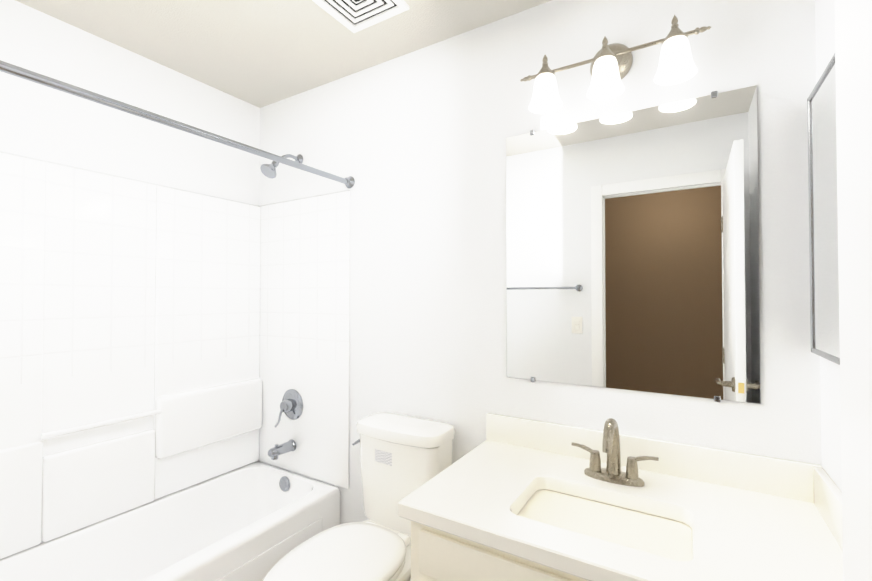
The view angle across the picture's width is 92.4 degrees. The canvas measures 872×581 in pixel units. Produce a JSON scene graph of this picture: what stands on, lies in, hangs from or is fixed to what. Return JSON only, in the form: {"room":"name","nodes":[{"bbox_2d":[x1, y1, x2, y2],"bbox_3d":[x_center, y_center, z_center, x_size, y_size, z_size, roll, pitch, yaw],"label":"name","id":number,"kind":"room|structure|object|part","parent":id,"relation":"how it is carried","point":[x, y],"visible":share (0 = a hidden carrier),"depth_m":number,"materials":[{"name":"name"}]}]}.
{"room":"bathroom","nodes":[
{"label":"bathroom","id":0,"kind":"room"},
{"bbox_2d":[15,0,550,107],"bbox_3d":[-0.379,-1.085,1.090,2.550,0.080,1.720,-1,-1,31],"label":"ceiling","id":1,"kind":"structure","parent":0,"point":[260,53],"depth_m":1.69,"materials":[{"name":"paint"}]},
{"bbox_2d":[312,0,409,32],"bbox_3d":[-0.282,-1.033,1.481,0.270,0.010,0.270,-1,-1,31],"label":"ceiling vent","id":2,"kind":"object","parent":1,"relation":"in","point":[354,16],"visible":0.94,"depth_m":1.54,"materials":[{"name":"white plastic"}]},
{"bbox_2d":[258,0,821,524],"bbox_3d":[0.042,0.176,1.763,2.550,2.420,0.100,-1,-1,31],"label":"wall","id":3,"kind":"structure","parent":0,"point":[412,144],"depth_m":1.60,"materials":[{"name":"paint"}]},
{"bbox_2d":[0,60,354,187],"bbox_3d":[-0.797,-0.524,1.347,0.058,0.058,1.498,-1,-1,31],"label":"rail","id":4,"kind":"object","parent":3,"relation":"attached to","point":[49,82],"visible":0.98,"depth_m":1.24,"materials":[{"name":"silver metal"}]},
{"bbox_2d":[260,154,302,178],"bbox_3d":[-0.768,-0.627,2.080,0.082,0.165,0.218,-1,-1,31],"label":"shower head","id":5,"kind":"object","parent":3,"relation":"attached to","point":[268,170],"visible":0.77,"depth_m":2.03},
{"bbox_2d":[268,439,295,459],"bbox_3d":[-0.775,0.797,2.094,0.060,0.069,0.137,-1,-1,31],"label":"tub spout","id":6,"kind":"object","parent":3,"relation":"attached to","point":[280,449],"visible":1,"depth_m":2.08,"materials":[{"name":"silver metal"}]},
{"bbox_2d":[274,389,302,427],"bbox_3d":[-0.762,0.599,2.119,0.156,0.181,0.089,-1,-1,31],"label":"tub valve","id":7,"kind":"object","parent":3,"relation":"attached to","point":[291,405],"visible":1,"depth_m":2.12,"materials":[{"name":"silver metal"}]},
{"bbox_2d":[520,15,710,113],"bbox_3d":[0.538,-0.714,1.317,0.548,0.207,0.168,-1,-1,31],"label":"sconce","id":8,"kind":"object","parent":3,"relation":"attached to","point":[610,66],"visible":1,"depth_m":1.27,"materials":[{"name":"white glass"}]},
{"bbox_2d":[506,85,760,403],"bbox_3d":[0.586,-0.129,1.371,0.752,0.913,0.012,-1,-1,31],"label":"wall mirror","id":9,"kind":"object","parent":3,"relation":"attached to","point":[632,240],"visible":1,"depth_m":1.33,"materials":[{"name":"silver glass"}]},
{"bbox_2d":[815,0,841,491],"bbox_3d":[0.642,0.155,0.392,0.100,2.420,1.620,-1,-1,31],"label":"wall","id":10,"kind":"structure","parent":0,"point":[829,370],"depth_m":1.04,"materials":[{"name":"paint"}]},
{"bbox_2d":[807,53,839,364],"bbox_3d":[0.890,-0.176,0.926,0.023,0.672,0.406,-1,-1,31],"label":"upper cabinet","id":11,"kind":"object","parent":10,"relation":"attached to","point":[823,229],"visible":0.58,"depth_m":0.99,"materials":[{"name":"silver glass"}]},
{"bbox_2d":[835,0,871,580],"bbox_3d":[0.349,0.339,0.217,0.172,2.023,0.738,-1,-1,31],"label":"door","id":12,"kind":"structure","parent":10,"relation":"in","point":[853,39],"depth_m":0.49,"materials":[{"name":"white paint"}]},
{"bbox_3d":[-0.532,1.389,0.320,3.050,0.050,3.130,-1,-1,31],"label":"floor","id":13,"kind":"structure","parent":0,"visible":0},
{"bbox_2d":[0,151,350,580],"bbox_3d":[-1.085,0.449,1.508,0.681,1.866,1.496,-1,-1,31],"label":"bathtub","id":14,"kind":"object","parent":13,"relation":"on","point":[158,343],"visible":0.96,"depth_m":1.82,"materials":[{"name":"white plastic"}]},
{"bbox_2d":[41,378,261,458],"bbox_3d":[-1.197,0.611,1.903,0.057,0.275,0.913,-1,-1,31],"label":"shelf","id":15,"kind":"object","parent":14,"relation":"attached to","point":[171,424],"depth_m":1.84,"materials":[{"name":"white plastic"}]},
{"bbox_3d":[-0.832,1.164,1.343,0.006,0.310,1.236,-1,-1,31],"label":"apron panel","id":16,"kind":"part","parent":14,"relation":"part of","materials":[{"name":"white ceramic"}]},
{"bbox_2d":[263,412,454,580],"bbox_3d":[-0.277,0.949,1.433,0.413,0.863,0.742,-1,-1,31],"label":"toilet","id":17,"kind":"object","parent":13,"relation":"on","point":[402,456],"visible":0.94,"depth_m":1.53,"materials":[{"name":"white ceramic"}]},
{"bbox_3d":[-0.314,0.881,1.331,0.360,0.055,0.528,-1,-1,31],"label":"seat","id":18,"kind":"part","parent":17,"relation":"part of","materials":[{"name":"white plastic"}]},
{"bbox_3d":[-0.131,0.549,1.666,0.398,0.056,0.204,-1,-1,31],"label":"lid","id":19,"kind":"part","parent":17,"relation":"part of","materials":[{"name":"white ceramic"}]},
{"bbox_3d":[-0.129,0.748,1.667,0.374,0.340,0.186,-1,-1,31],"label":"tank","id":20,"kind":"part","parent":17,"relation":"part of","materials":[{"name":"white ceramic"}]},
{"bbox_2d":[398,413,842,580],"bbox_3d":[0.458,0.872,1.099,0.956,1.008,0.580,-1,-1,31],"label":"bathroom vanity","id":21,"kind":"object","parent":13,"relation":"on","point":[510,498],"visible":1,"depth_m":1.08,"materials":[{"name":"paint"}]},
{"bbox_2d":[571,418,658,486],"bbox_3d":[0.503,0.465,1.204,0.240,0.190,0.149,-1,-1,31],"label":"faucet","id":22,"kind":"object","parent":21,"relation":"on","point":[612,475],"depth_m":1.22,"materials":[{"name":"silver metal"}]}
]}

